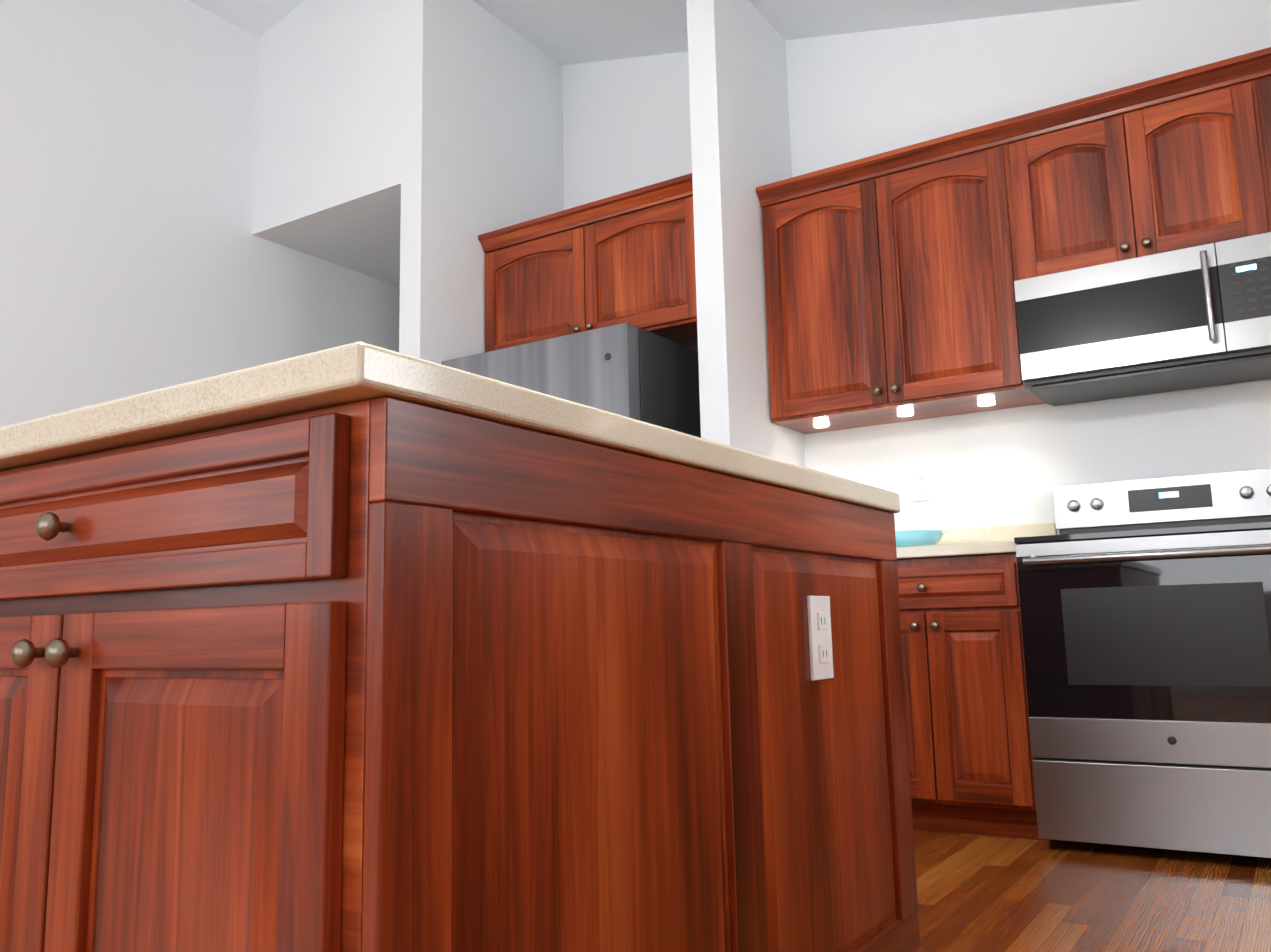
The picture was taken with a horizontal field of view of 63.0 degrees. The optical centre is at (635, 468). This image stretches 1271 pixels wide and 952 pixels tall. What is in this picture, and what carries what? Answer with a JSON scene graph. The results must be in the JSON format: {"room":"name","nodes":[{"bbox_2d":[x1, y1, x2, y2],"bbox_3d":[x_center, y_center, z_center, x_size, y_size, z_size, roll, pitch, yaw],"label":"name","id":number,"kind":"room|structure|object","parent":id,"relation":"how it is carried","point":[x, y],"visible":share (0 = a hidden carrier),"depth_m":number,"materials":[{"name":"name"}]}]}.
{"room":"kitchen","nodes":[
{"label":"kitchen","id":0,"kind":"room"},
{"bbox_2d":[0,0,399,426],"bbox_3d":[-1.288,-0.229,5.749,0.120,3.601,5.120,-7,-10,32],"label":"wall","id":1,"kind":"structure","parent":0,"point":[137,257],"depth_m":4.47,"materials":[{"name":"white paint"}]},
{"bbox_2d":[252,0,402,241],"bbox_3d":[-1.396,-1.724,4.822,0.990,1.142,0.120,-7,-10,32],"label":"wall","id":2,"kind":"structure","parent":0,"point":[328,136],"depth_m":4.75,"materials":[{"name":"white paint"}]},
{"bbox_2d":[399,0,563,364],"bbox_3d":[0.051,-0.249,5.779,0.120,3.589,3.620,-7,-10,32],"label":"wall","id":3,"kind":"structure","parent":0,"point":[482,132],"depth_m":4.58,"materials":[{"name":"white paint"}]},
{"bbox_2d":[189,0,1140,286],"bbox_3d":[-2.341,-1.910,3.662,9.620,1.281,10.120,-7,-10,32],"label":"ceiling","id":4,"kind":"structure","parent":0,"point":[565,32],"depth_m":4.79,"materials":[{"name":"white paint"}]},
{"bbox_2d":[686,0,805,467],"bbox_3d":[0.471,-0.362,4.138,0.120,3.298,0.680,-7,-10,32],"label":"wall","id":5,"kind":"structure","parent":0,"point":[740,125],"depth_m":4.03,"materials":[{"name":"white paint"}]},
{"bbox_2d":[562,0,1270,534],"bbox_3d":[1.390,-0.531,4.042,4.040,3.561,0.120,-7,-10,32],"label":"wall","id":6,"kind":"structure","parent":0,"point":[850,98],"depth_m":4.05,"materials":[{"name":"white paint"}]},
{"bbox_2d":[478,173,697,351],"bbox_3d":[-0.053,-0.773,4.553,1.114,0.580,0.647,-7,-10,32],"label":"upper cabinet","id":7,"kind":"object","parent":6,"relation":"attached to","point":[627,257],"visible":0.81,"depth_m":4.28,"materials":[{"name":"brown wood"}]},
{"bbox_2d":[756,113,1045,433],"bbox_3d":[1.041,-0.690,4.007,1.036,0.960,0.346,-7,-10,32],"label":"upper cabinet","id":8,"kind":"object","parent":6,"relation":"attached to","point":[891,276],"depth_m":3.85,"materials":[{"name":"brown wood"}]},
{"bbox_2d":[814,422,828,427],"bbox_3d":[0.736,-0.174,4.107,0.058,0.012,0.058,-4,-9,17],"label":"under-cabinet light","id":9,"kind":"object","parent":8,"relation":"attached to","point":[818,424],"depth_m":4.09,"materials":[{"name":"beige plastic"}]},
{"bbox_2d":[897,410,912,416],"bbox_3d":[1.022,-0.208,3.925,0.058,0.012,0.058,-4,-9,17],"label":"under-cabinet light","id":10,"kind":"object","parent":8,"relation":"attached to","point":[906,413],"depth_m":3.91,"materials":[{"name":"beige plastic"}]},
{"bbox_2d":[978,400,994,405],"bbox_3d":[1.273,-0.238,3.765,0.058,0.012,0.058,-4,-9,17],"label":"under-cabinet light","id":11,"kind":"object","parent":8,"relation":"attached to","point":[983,402],"depth_m":3.75,"materials":[{"name":"beige plastic"}]},
{"bbox_2d":[910,469,930,500],"bbox_3d":[1.115,0.065,4.059,0.075,0.120,0.010,-7,-10,32],"label":"outlet","id":12,"kind":"object","parent":6,"relation":"attached to","point":[920,486],"visible":0.79,"depth_m":4.04,"materials":[{"name":"white plastic"}]},
{"bbox_2d":[1028,61,1239,275],"bbox_3d":[1.735,-0.952,3.590,0.765,0.600,0.346,-7,-10,32],"label":"upper cabinet","id":13,"kind":"object","parent":6,"relation":"attached to","point":[1144,168],"depth_m":3.44,"materials":[{"name":"brown wood"}]},
{"bbox_2d":[1014,232,1270,405],"bbox_3d":[1.718,-0.474,3.474,0.757,0.375,0.450,-7,-10,32],"label":"microwave","id":14,"kind":"object","parent":13,"relation":"attached to","point":[1190,318],"visible":1,"depth_m":3.33,"materials":[{"name":"grey metal"}]},
{"bbox_2d":[1220,47,1270,237],"bbox_3d":[2.181,-0.832,3.251,0.461,0.960,0.398,-7,-10,32],"label":"upper cabinet","id":15,"kind":"object","parent":6,"relation":"attached to","point":[1247,77],"depth_m":3.26,"materials":[{"name":"brown wood"}]},
{"bbox_2d":[913,829,1270,951],"bbox_3d":[-2.268,1.264,3.178,9.620,0.080,10.120,-7,-10,32],"label":"floor","id":16,"kind":"structure","parent":0,"point":[979,893],"depth_m":2.53,"materials":[{"name":"brown wood"}]},
{"bbox_2d":[0,396,923,951],"bbox_3d":[-0.609,0.532,1.817,1.786,0.879,1.349,-7,-10,32],"label":"kitchen island","id":17,"kind":"object","parent":16,"relation":"on","point":[384,674],"visible":1,"depth_m":1.03,"materials":[{"name":"brown wood"}]},
{"bbox_2d":[0,342,899,513],"bbox_3d":[-0.617,0.080,1.896,1.800,0.038,1.350,-7,-10,32],"label":"island countertop","id":18,"kind":"structure","parent":17,"relation":"on","point":[345,374],"depth_m":1.02,"materials":[{"name":"stone"}]},
{"bbox_2d":[807,596,833,680],"bbox_3d":[0.289,0.262,1.612,0.010,0.128,0.078,-7,-10,32],"label":"outlet","id":19,"kind":"object","parent":17,"relation":"attached to","point":[820,642],"visible":1,"depth_m":1.60,"materials":[{"name":"white plastic"}]},
{"bbox_2d":[442,323,700,437],"bbox_3d":[-0.169,0.428,4.238,0.920,1.755,0.968,-7,-10,32],"label":"fridge","id":20,"kind":"object","parent":16,"relation":"on","point":[629,370],"visible":0.15,"depth_m":3.92,"materials":[{"name":"grey metal"}]},
{"bbox_2d":[896,553,1050,840],"bbox_3d":[1.085,0.767,3.611,0.694,0.880,0.627,-7,-10,32],"label":"base cabinet","id":21,"kind":"object","parent":16,"relation":"on","point":[971,758],"visible":0.46,"depth_m":3.25,"materials":[{"name":"brown wood"}]},
{"bbox_2d":[896,522,1056,559],"bbox_3d":[1.381,0.225,3.480,1.986,0.138,0.647,-7,-10,32],"label":"countertop","id":22,"kind":"structure","parent":21,"relation":"on","point":[976,541],"depth_m":3.76,"materials":[{"name":"stone"}]},
{"bbox_2d":[895,530,945,546],"bbox_3d":[0.995,0.270,3.757,0.250,0.072,0.250,-7,-10,32],"label":"bowl","id":23,"kind":"object","parent":22,"relation":"on","point":[906,538],"visible":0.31,"depth_m":3.66,"materials":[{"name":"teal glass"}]},
{"bbox_2d":[1014,468,1270,857],"bbox_3d":[1.661,0.545,3.191,0.763,1.105,0.736,-7,-10,32],"label":"range","id":24,"kind":"object","parent":16,"relation":"on","point":[1145,607],"visible":1,"depth_m":2.96,"materials":[{"name":"grey metal"}]}
]}

